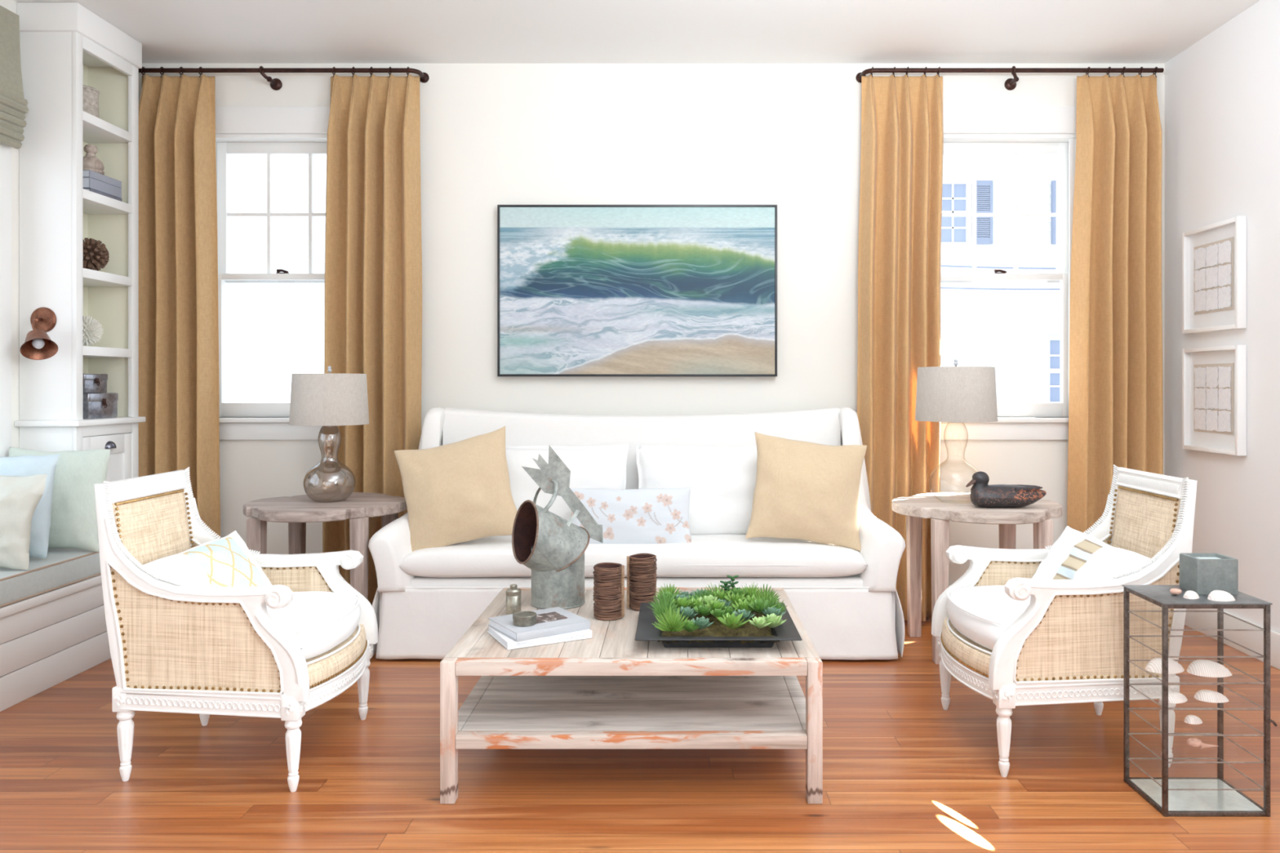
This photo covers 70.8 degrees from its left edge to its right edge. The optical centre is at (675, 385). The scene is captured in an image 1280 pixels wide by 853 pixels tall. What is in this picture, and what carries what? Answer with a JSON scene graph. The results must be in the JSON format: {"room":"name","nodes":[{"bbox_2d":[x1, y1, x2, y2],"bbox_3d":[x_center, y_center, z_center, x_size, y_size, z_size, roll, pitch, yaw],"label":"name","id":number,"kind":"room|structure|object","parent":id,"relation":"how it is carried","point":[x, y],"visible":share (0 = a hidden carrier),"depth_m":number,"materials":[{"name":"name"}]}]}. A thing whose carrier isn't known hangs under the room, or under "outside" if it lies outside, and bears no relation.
{"room":"living room","nodes":[
{"label":"living room","id":0,"kind":"room"},
{"bbox_2d":[0,0,19,448],"bbox_3d":[-2.970,-0.242,1.555,0.140,2.885,6.310,0,0,0],"label":"wall","id":1,"kind":"structure","parent":0,"point":[11,5],"depth_m":3.95,"materials":[{"name":"beige paint"}]},
{"bbox_2d":[0,142,11,457],"bbox_3d":[-2.949,-0.410,2.675,0.142,2.220,2.450,0,0,0],"label":"window","id":2,"kind":"structure","parent":1,"relation":"in","point":[5,150],"depth_m":3.86,"materials":[{"name":"white paint"}]},
{"bbox_2d":[0,4,28,148],"bbox_3d":[-2.840,-1.309,2.703,0.074,0.581,2.406,0,0,0],"label":"roman shade","id":3,"kind":"object","parent":1,"relation":"attached to","point":[13,104],"visible":1,"depth_m":3.83,"materials":[{"name":"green fabric"}]},
{"bbox_2d":[13,0,1259,62],"bbox_3d":[-0.172,-1.735,1.630,5.857,0.100,6.460,0,0,0],"label":"ceiling","id":4,"kind":"structure","parent":0,"point":[168,31],"depth_m":4.27,"materials":[{"name":"paint"}]},
{"bbox_2d":[0,617,1279,852],"bbox_3d":[-0.400,1.240,1.000,7.600,0.080,8.000,0,0,0],"label":"floor","id":5,"kind":"structure","parent":0,"point":[903,772],"depth_m":2.74,"materials":[{"name":"brown wood"}]},
{"bbox_2d":[0,574,111,711],"bbox_3d":[-2.682,1.008,2.579,0.432,0.384,2.779,0,0,0],"label":"window seat","id":6,"kind":"object","parent":5,"relation":"on","point":[47,639],"visible":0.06,"depth_m":3.56,"materials":[{"name":"white paint"}]},
{"bbox_2d":[0,547,101,607],"bbox_3d":[-2.674,0.761,2.585,0.413,0.107,2.730,0,0,0],"label":"seat cushion","id":7,"kind":"object","parent":6,"relation":"on","point":[61,567],"visible":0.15,"depth_m":3.57,"materials":[{"name":"grey fabric"}]},
{"bbox_2d":[0,474,47,569],"bbox_3d":[-2.657,0.518,3.459,0.398,0.372,0.173,0,0,-2],"label":"throw pillow","id":8,"kind":"object","parent":7,"relation":"on","point":[20,496],"visible":1,"depth_m":3.44,"materials":[{"name":"beige fabric"}]},
{"bbox_2d":[0,454,59,558],"bbox_3d":[-2.699,0.490,3.638,0.341,0.412,0.157,0,0,-5],"label":"throw pillow","id":9,"kind":"object","parent":7,"relation":"on","point":[21,465],"visible":0.55,"depth_m":3.64,"materials":[{"name":"fabric"}]},
{"bbox_2d":[8,447,110,551],"bbox_3d":[-2.648,0.485,3.830,0.431,0.441,0.167,0,0,-7],"label":"throw pillow","id":10,"kind":"object","parent":7,"relation":"on","point":[73,517],"visible":0.46,"depth_m":3.79,"materials":[{"name":"green fabric"}]},
{"bbox_2d":[14,2,145,481],"bbox_3d":[-2.756,-0.242,4.191,0.283,2.884,0.502,0,0,0],"label":"bookcase","id":11,"kind":"object","parent":5,"relation":"on","point":[65,47],"visible":0.66,"depth_m":3.97,"materials":[{"name":"white paint"}]},
{"bbox_2d":[19,306,57,359],"bbox_3d":[-2.736,-0.226,3.889,0.131,0.236,0.239,0,0,-25],"label":"wall sconce","id":12,"kind":"object","parent":11,"relation":"attached to","point":[37,344],"visible":1,"depth_m":3.88,"materials":[{"name":"orange metal"}]},
{"bbox_2d":[83,84,99,117],"bbox_3d":[-2.750,-1.300,4.165,0.140,0.147,0.140,0,0,0],"label":"wicker basket","id":13,"kind":"object","parent":11,"relation":"on","point":[91,95],"visible":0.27,"depth_m":4.14,"materials":[{"name":"beige wicker"}]},
{"bbox_2d":[83,315,103,346],"bbox_3d":[-2.734,-0.252,4.165,0.143,0.143,0.145,0,0,0],"label":"ball","id":14,"kind":"object","parent":11,"relation":"on","point":[92,330],"visible":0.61,"depth_m":4.15,"materials":[{"name":"white"}]},
{"bbox_2d":[83,237,109,271],"bbox_3d":[-2.736,-0.606,4.194,0.160,0.159,0.160,0,0,0],"label":"ball","id":15,"kind":"object","parent":11,"relation":"on","point":[95,255],"visible":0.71,"depth_m":4.17,"materials":[{"name":"brown wood"}]},
{"bbox_2d":[83,392,118,418],"bbox_3d":[-2.750,0.096,4.205,0.175,0.118,0.221,0,0,0],"label":"tin box","id":16,"kind":"object","parent":11,"relation":"on","point":[95,405],"visible":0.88,"depth_m":4.18,"materials":[{"name":"grey metal"}]},
{"bbox_2d":[83,373,107,392],"bbox_3d":[-2.750,-0.009,4.175,0.145,0.088,0.171,0,0,0],"label":"tin box","id":17,"kind":"object","parent":16,"relation":"on","point":[92,383],"visible":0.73,"depth_m":4.17,"materials":[{"name":"grey metal"}]},
{"bbox_2d":[83,187,122,201],"bbox_3d":[-2.755,-0.889,4.229,0.161,0.022,0.235,0,0,0],"label":"book","id":18,"kind":"object","parent":11,"relation":"on","point":[86,188],"visible":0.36,"depth_m":4.21,"materials":[{"name":"paper"}]},
{"bbox_2d":[83,177,121,198],"bbox_3d":[-2.755,-0.925,4.225,0.161,0.048,0.235,0,0,0],"label":"book","id":19,"kind":"object","parent":18,"relation":"on","point":[88,182],"visible":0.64,"depth_m":4.20,"materials":[{"name":"grey paper"}]},
{"bbox_2d":[83,169,121,187],"bbox_3d":[-2.755,-0.967,4.225,0.161,0.032,0.235,0,0,0],"label":"book","id":20,"kind":"object","parent":19,"relation":"on","point":[86,173],"visible":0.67,"depth_m":4.19,"materials":[{"name":"grey paper"}]},
{"bbox_2d":[83,144,104,174],"bbox_3d":[-2.735,-1.054,4.205,0.110,0.141,0.110,0,0,0],"label":"finial","id":21,"kind":"object","parent":20,"relation":"on","point":[91,162],"visible":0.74,"depth_m":4.18,"materials":[{"name":"brown wood"}]},
{"bbox_2d":[94,466,377,792],"bbox_3d":[-1.404,0.745,2.950,0.704,0.910,0.636,0,0,1],"label":"armchair","id":22,"kind":"object","parent":5,"relation":"on","point":[284,649],"visible":0.97,"depth_m":2.71,"materials":[{"name":"white paint"}]},
{"bbox_2d":[142,530,271,586],"bbox_3d":[-1.499,0.637,2.929,0.192,0.270,0.400,0,0,19],"label":"throw pillow","id":23,"kind":"object","parent":22,"relation":"on","point":[227,561],"visible":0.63,"depth_m":2.90,"materials":[{"name":"fabric"}]},
{"bbox_2d":[266,591,360,659],"bbox_3d":[-1.368,0.781,2.950,0.599,0.151,0.490,0,0,1],"label":"seat cushion","id":24,"kind":"object","parent":22,"relation":"on","point":[323,624],"depth_m":2.86,"materials":[{"name":"white fabric"}]},
{"bbox_2d":[243,492,406,599],"bbox_3d":[-1.603,0.866,4.130,0.711,0.668,0.711,0,0,0],"label":"side table","id":25,"kind":"object","parent":5,"relation":"on","point":[296,510],"visible":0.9,"depth_m":3.92,"materials":[{"name":"beige wood"}]},
{"bbox_2d":[288,365,368,502],"bbox_3d":[-1.593,0.221,4.140,0.343,0.621,0.343,0,0,-42],"label":"table lamp","id":26,"kind":"object","parent":25,"relation":"on","point":[317,399],"visible":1,"depth_m":4.00,"materials":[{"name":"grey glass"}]},
{"bbox_2d":[440,587,822,804],"bbox_3d":[-0.128,0.996,3.052,1.096,0.408,0.954,0,0,0],"label":"coffee table","id":27,"kind":"object","parent":5,"relation":"on","point":[611,689],"visible":0.73,"depth_m":2.68,"materials":[{"name":"white wood"}]},
{"bbox_2d":[506,584,521,614],"bbox_3d":[-0.556,0.737,3.080,0.052,0.108,0.052,0,0,0],"label":"bottle","id":28,"kind":"object","parent":27,"relation":"on","point":[513,593],"visible":0.77,"depth_m":3.06,"materials":[{"name":"silver metal"}]},
{"bbox_2d":[487,624,591,649],"bbox_3d":[-0.434,0.780,2.849,0.272,0.023,0.222,0,0,-28],"label":"book","id":29,"kind":"object","parent":27,"relation":"on","point":[508,643],"visible":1,"depth_m":2.76,"materials":[{"name":"white paper"}]},
{"bbox_2d":[488,607,590,641],"bbox_3d":[-0.435,0.755,2.852,0.252,0.026,0.220,0,0,-35],"label":"book","id":30,"kind":"object","parent":29,"relation":"on","point":[554,620],"visible":0.99,"depth_m":2.81,"materials":[{"name":"white paper"}]},
{"bbox_2d":[512,611,537,626],"bbox_3d":[-0.470,0.726,2.795,0.074,0.031,0.074,0,0,0],"label":"round tin","id":31,"kind":"object","parent":30,"relation":"on","point":[520,619],"visible":1,"depth_m":2.77,"materials":[{"name":"silver metal"}]},
{"bbox_2d":[536,611,568,623],"bbox_3d":[-0.421,0.742,2.869,0.130,0.001,0.100,0,0,-35],"label":"photo","id":32,"kind":"object","parent":30,"relation":"on","point":[547,617],"depth_m":2.87},
{"bbox_2d":[511,445,603,608],"bbox_3d":[-0.431,0.504,3.271,0.300,0.574,0.235,0,0,-33],"label":"cowl","id":33,"kind":"object","parent":27,"relation":"on","point":[553,547],"visible":1,"depth_m":3.21,"materials":[{"name":"metal"}]},
{"bbox_2d":[511,499,590,572],"bbox_3d":[-0.456,0.542,3.239,0.288,0.265,0.278,0,0,0],"label":"hood","id":34,"kind":"object","parent":33,"relation":"attached to","point":[543,540],"depth_m":3.20,"materials":[{"name":"metal"}]},
{"bbox_2d":[592,562,625,620],"bbox_3d":[-0.231,0.702,3.072,0.104,0.178,0.104,0,0,-41],"label":"candle holder","id":35,"kind":"object","parent":27,"relation":"on","point":[608,595],"visible":1,"depth_m":3.03,"materials":[{"name":"brown wood"}]},
{"bbox_2d":[457,654,805,731],"bbox_3d":[-0.128,1.020,3.053,1.088,0.031,0.868,0,0,0],"label":"shelf","id":36,"kind":"object","parent":27,"relation":"attached to","point":[495,703],"depth_m":2.83,"materials":[{"name":"beige wood"}]},
{"bbox_2d":[626,553,657,610],"bbox_3d":[-0.119,0.697,3.200,0.104,0.186,0.104,0,0,34],"label":"candle holder","id":37,"kind":"object","parent":27,"relation":"on","point":[642,568],"visible":0.94,"depth_m":3.16,"materials":[{"name":"brown wood"}]},
{"bbox_2d":[635,575,802,648],"bbox_3d":[0.125,0.714,2.868,0.492,0.155,0.448,0,0,0],"label":"succulent planter","id":38,"kind":"object","parent":27,"relation":"on","point":[735,617],"visible":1,"depth_m":2.78,"materials":[{"name":"plant"}]},
{"bbox_2d":[368,407,906,659],"bbox_3d":[-0.171,0.650,4.246,2.346,1.079,0.708,0,0,0],"label":"sofa","id":39,"kind":"object","parent":5,"relation":"on","point":[846,600],"visible":0.52,"depth_m":3.92,"materials":[{"name":"white fabric"}]},
{"bbox_2d":[394,426,517,551],"bbox_3d":[-0.984,0.483,4.063,0.610,0.595,0.214,0,0,-5],"label":"throw pillow","id":40,"kind":"object","parent":39,"relation":"on","point":[460,491],"visible":0.97,"depth_m":4.01,"materials":[{"name":"beige fabric"}]},
{"bbox_2d":[505,444,629,520],"bbox_3d":[-0.654,0.504,4.293,0.861,0.438,0.188,0,0,-1],"label":"pillow","id":41,"kind":"object","parent":39,"relation":"on","point":[595,467],"visible":0.3,"depth_m":4.26,"materials":[{"name":"white fabric"}]},
{"bbox_2d":[570,487,691,543],"bbox_3d":[-0.209,0.597,4.069,0.558,0.264,0.130,0,0,-1],"label":"lumbar pillow","id":42,"kind":"object","parent":39,"relation":"on","point":[648,515],"visible":0.7,"depth_m":4.03,"materials":[{"name":"fabric"}]},
{"bbox_2d":[399,533,867,577],"bbox_3d":[-0.183,0.774,4.205,2.036,0.148,0.602,0,0,0],"label":"seat cushion","id":43,"kind":"object","parent":39,"relation":"on","point":[719,555],"depth_m":3.91,"materials":[{"name":"white fabric"}]},
{"bbox_2d":[635,444,756,534],"bbox_3d":[0.235,0.508,4.296,0.852,0.439,0.188,0,0,-1],"label":"pillow","id":44,"kind":"object","parent":39,"relation":"on","point":[722,481],"visible":0.42,"depth_m":4.24,"materials":[{"name":"white fabric"}]},
{"bbox_2d":[745,431,866,551],"bbox_3d":[0.594,0.478,4.072,0.582,0.527,0.198,0,0,-4],"label":"throw pillow","id":45,"kind":"object","parent":39,"relation":"on","point":[806,491],"visible":1,"depth_m":4.01,"materials":[{"name":"beige fabric"}]},
{"bbox_2d":[892,492,1062,664],"bbox_3d":[1.364,0.866,4.100,0.700,0.668,0.700,0,0,-45],"label":"side table","id":46,"kind":"object","parent":5,"relation":"on","point":[944,507],"visible":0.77,"depth_m":3.91,"materials":[{"name":"beige wood"}]},
{"bbox_2d":[915,359,997,468],"bbox_3d":[1.275,0.206,4.100,0.361,0.652,0.361,0,0,8],"label":"table lamp","id":47,"kind":"object","parent":46,"relation":"on","point":[952,394],"visible":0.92,"depth_m":3.95,"materials":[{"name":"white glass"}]},
{"bbox_2d":[965,471,1046,507],"bbox_3d":[1.437,0.453,3.920,0.346,0.156,0.133,0,0,0],"label":"duck decoy","id":48,"kind":"object","parent":46,"relation":"on","point":[983,495],"visible":1,"depth_m":3.88,"materials":[{"name":"paint"}]},
{"bbox_2d":[931,464,1196,777],"bbox_3d":[1.279,0.745,3.050,0.704,0.910,0.636,0,0,-1],"label":"armchair","id":49,"kind":"object","parent":5,"relation":"on","point":[1011,637],"visible":0.92,"depth_m":2.81,"materials":[{"name":"white paint"}]},
{"bbox_2d":[946,585,1031,650],"bbox_3d":[1.243,0.781,3.050,0.599,0.151,0.490,0,0,-1],"label":"seat cushion","id":50,"kind":"object","parent":49,"relation":"on","point":[979,615],"depth_m":2.96,"materials":[{"name":"white fabric"}]},
{"bbox_2d":[1031,525,1150,579],"bbox_3d":[1.375,0.637,3.030,0.188,0.272,0.390,0,0,-18],"label":"throw pillow","id":51,"kind":"object","parent":49,"relation":"on","point":[1076,554],"visible":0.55,"depth_m":3.00,"materials":[{"name":"fabric"}]},
{"bbox_2d":[1122,585,1277,817],"bbox_3d":[1.510,0.903,2.610,0.314,0.594,0.240,0,0,0],"label":"display cabinet","id":52,"kind":"object","parent":5,"relation":"on","point":[1171,797],"visible":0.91,"depth_m":2.53,"materials":[{"name":"metal"}]},
{"bbox_2d":[1145,657,1184,674],"bbox_3d":[1.425,0.812,2.620,0.115,0.034,0.076,0,0,-11],"label":"shell","id":53,"kind":"object","parent":52,"relation":"on","point":[1154,665],"visible":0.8,"depth_m":2.60,"materials":[{"name":"white"}]},
{"bbox_2d":[1159,691,1187,703],"bbox_3d":[1.425,0.889,2.575,0.084,0.024,0.056,0,0,-17],"label":"shell","id":54,"kind":"object","parent":52,"relation":"on","point":[1174,697],"visible":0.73,"depth_m":2.56,"materials":[{"name":"white"}]},
{"bbox_2d":[1169,588,1182,594],"bbox_3d":[1.441,0.596,2.596,0.028,0.019,0.032,0,0,-14],"label":"shell","id":55,"kind":"object","parent":52,"relation":"on","point":[1173,591],"visible":1,"depth_m":2.59,"materials":[{"name":"pink"}]},
{"bbox_2d":[1182,591,1199,599],"bbox_3d":[1.470,0.596,2.565,0.050,0.020,0.034,0,0,-23],"label":"shell","id":56,"kind":"object","parent":52,"relation":"on","point":[1188,594],"visible":1,"depth_m":2.55,"materials":[{"name":"white"}]},
{"bbox_2d":[1183,715,1202,724],"bbox_3d":[1.495,0.964,2.600,0.052,0.020,0.036,0,0,-6],"label":"shell","id":57,"kind":"object","parent":52,"relation":"in","point":[1189,719],"visible":1,"depth_m":2.59,"materials":[{"name":"white"}]},
{"bbox_2d":[1129,779,1262,810],"bbox_3d":[1.504,1.191,2.614,0.271,0.005,0.202,0,0,0],"label":"mirror","id":58,"kind":"object","parent":52,"relation":"attached to","point":[1178,800],"depth_m":2.60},
{"bbox_2d":[1186,737,1218,749],"bbox_3d":[1.522,1.034,2.610,0.089,0.030,0.040,0,0,-17],"label":"conch shell","id":59,"kind":"object","parent":52,"relation":"on","point":[1193,742],"visible":1,"depth_m":2.59,"materials":[{"name":"pink"}]},
{"bbox_2d":[1179,553,1238,595],"bbox_3d":[1.566,0.554,2.648,0.119,0.102,0.102,0,0,0],"label":"box","id":60,"kind":"object","parent":52,"relation":"on","point":[1202,574],"visible":0.98,"depth_m":2.60,"materials":[{"name":"metal"}]},
{"bbox_2d":[1186,659,1231,677],"bbox_3d":[1.535,0.811,2.590,0.118,0.036,0.081,0,0,9],"label":"shell","id":61,"kind":"object","parent":52,"relation":"in","point":[1202,668],"visible":1,"depth_m":2.57,"materials":[{"name":"white"}]},
{"bbox_2d":[1193,689,1229,702],"bbox_3d":[1.535,0.888,2.580,0.090,0.025,0.061,0,0,11],"label":"shell","id":62,"kind":"object","parent":52,"relation":"on","point":[1205,695],"visible":1,"depth_m":2.56,"materials":[{"name":"white"}]},
{"bbox_2d":[1207,590,1235,601],"bbox_3d":[1.541,0.593,2.542,0.074,0.026,0.049,0,0,0],"label":"shell","id":63,"kind":"object","parent":52,"relation":"on","point":[1215,595],"visible":1,"depth_m":2.53,"materials":[{"name":"white"}]},
{"bbox_2d":[138,62,1164,586],"bbox_3d":[-0.172,-0.242,4.780,5.757,2.885,0.140,0,0,0],"label":"wall","id":64,"kind":"structure","parent":0,"point":[786,135],"depth_m":4.71,"materials":[{"name":"beige paint"}]},
{"bbox_2d":[215,106,329,439],"bbox_3d":[-2.064,-0.584,4.755,1.050,1.737,0.190,0,0,0],"label":"window","id":65,"kind":"structure","parent":64,"relation":"in","point":[268,131],"depth_m":4.75,"materials":[{"name":"white paint"}]},
{"bbox_2d":[138,66,429,90],"bbox_3d":[-2.025,-1.589,4.641,1.470,0.093,0.136,0,0,0],"label":"curtain rod","id":66,"kind":"object","parent":64,"relation":"attached to","point":[276,84],"visible":0.98,"depth_m":4.59,"materials":[{"name":"brown metal"}]},
{"bbox_2d":[138,66,220,538],"bbox_3d":[-2.549,-0.217,4.582,0.419,2.815,0.133,0,0,0],"label":"curtain","id":67,"kind":"object","parent":66,"relation":"hanging from","point":[179,399],"visible":0.74,"depth_m":4.59,"materials":[{"name":"beige fabric"}]},
{"bbox_2d":[322,66,422,605],"bbox_3d":[-1.555,-0.217,4.576,0.500,2.816,0.132,0,0,0],"label":"curtain","id":68,"kind":"object","parent":66,"relation":"hanging from","point":[373,295],"visible":0.8,"depth_m":4.58,"materials":[{"name":"beige fabric"}]},
{"bbox_2d":[497,204,777,376],"bbox_3d":[-0.200,-0.489,4.681,1.448,0.889,0.052,0,0,0],"label":"framed painting","id":69,"kind":"object","parent":64,"relation":"attached to","point":[583,290],"visible":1,"depth_m":4.66,"materials":[{"name":"paint"}]},
{"bbox_2d":[940,106,1076,439],"bbox_3d":[1.707,-0.584,4.755,1.050,1.737,0.190,0,0,0],"label":"window","id":70,"kind":"structure","parent":64,"relation":"in","point":[974,131],"depth_m":4.75,"materials":[{"name":"white paint"}]},
{"bbox_2d":[855,66,1164,90],"bbox_3d":[1.712,-1.589,4.641,1.545,0.093,0.136,0,0,0],"label":"curtain rod","id":71,"kind":"object","parent":64,"relation":"attached to","point":[1010,84],"visible":0.95,"depth_m":4.59,"materials":[{"name":"brown metal"}]},
{"bbox_2d":[857,66,943,621],"bbox_3d":[1.150,-0.217,4.584,0.455,2.816,0.137,0,0,0],"label":"curtain","id":72,"kind":"object","parent":71,"relation":"hanging from","point":[900,215],"visible":0.81,"depth_m":4.58,"materials":[{"name":"fabric"}]},
{"bbox_2d":[1066,66,1163,533],"bbox_3d":[2.251,-0.217,4.579,0.471,2.816,0.130,0,0,0],"label":"curtain","id":73,"kind":"object","parent":71,"relation":"hanging from","point":[1116,399],"visible":0.82,"depth_m":4.58,"materials":[{"name":"fabric"}]},
{"bbox_2d":[635,602,802,648],"bbox_3d":[0.125,0.769,2.868,0.492,0.044,0.448,0,0,0],"label":"tray","id":74,"kind":"object","parent":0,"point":[717,635],"depth_m":2.73,"materials":[{"name":"black metal"}]},
{"bbox_2d":[1164,0,1279,633],"bbox_3d":[2.627,-0.242,1.555,0.140,2.885,6.310,0,0,0],"label":"wall","id":75,"kind":"structure","parent":0,"point":[1222,91],"depth_m":4.09,"materials":[{"name":"white paint"}]},
{"bbox_2d":[1182,216,1246,333],"bbox_3d":[2.535,-0.506,4.253,0.040,0.502,0.445,0,0,0],"label":"shadow box","id":76,"kind":"object","parent":75,"relation":"attached to","point":[1214,255],"visible":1,"depth_m":4.23,"materials":[{"name":"white wood"}]},
{"bbox_2d":[1182,344,1246,455],"bbox_3d":[2.535,0.068,4.253,0.040,0.497,0.445,0,0,0],"label":"shadow box","id":77,"kind":"object","parent":75,"relation":"attached to","point":[1214,379],"visible":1,"depth_m":4.23,"materials":[{"name":"white wood"}]},
{"bbox_2d":[1184,608,1279,670],"bbox_3d":[2.549,1.125,1.555,0.015,0.150,6.310,0,0,0],"label":"baseboard","id":78,"kind":"structure","parent":75,"relation":"attached to","point":[1251,640],"depth_m":4.06,"materials":[{"name":"white paint"}]},
{"label":"outside","id":79,"kind":"structure","parent":0,"visible":0},
{"bbox_2d":[940,155,1059,403],"bbox_3d":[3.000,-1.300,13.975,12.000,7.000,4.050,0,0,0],"label":"neighbouring house","id":80,"kind":"structure","parent":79,"point":[1015,332],"depth_m":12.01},
{"bbox_2d":[976,180,993,244],"bbox_3d":[4.085,-2.300,11.973,0.250,0.840,0.045,0,0,0],"label":"shutter","id":81,"kind":"object","parent":80,"relation":"hanging from","point":[984,188],"depth_m":11.96,"materials":[{"name":"blue wood"}]},
{"bbox_2d":[1051,180,1056,244],"bbox_3d":[5.125,-2.300,11.973,0.250,0.840,0.045,0,0,0],"label":"shutter","id":82,"kind":"object","parent":80,"relation":"hanging from","point":[1053,182],"depth_m":11.95,"materials":[{"name":"wood"}]},
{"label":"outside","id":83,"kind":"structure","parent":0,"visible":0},
{"bbox_2d":[941,264,1056,269],"bbox_3d":[3.500,-1.374,9.000,9.003,0.430,0.016,0,0,0],"label":"utility wire","id":84,"kind":"object","parent":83,"point":[957,266],"visible":0.17,"depth_m":8.99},
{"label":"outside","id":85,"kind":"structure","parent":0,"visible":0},
{"bbox_2d":[940,287,1059,289],"bbox_3d":[3.500,-1.170,9.200,9.002,0.396,0.014,0,0,0],"label":"utility wire","id":86,"kind":"object","parent":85,"point":[940,287],"visible":0.16,"depth_m":9.19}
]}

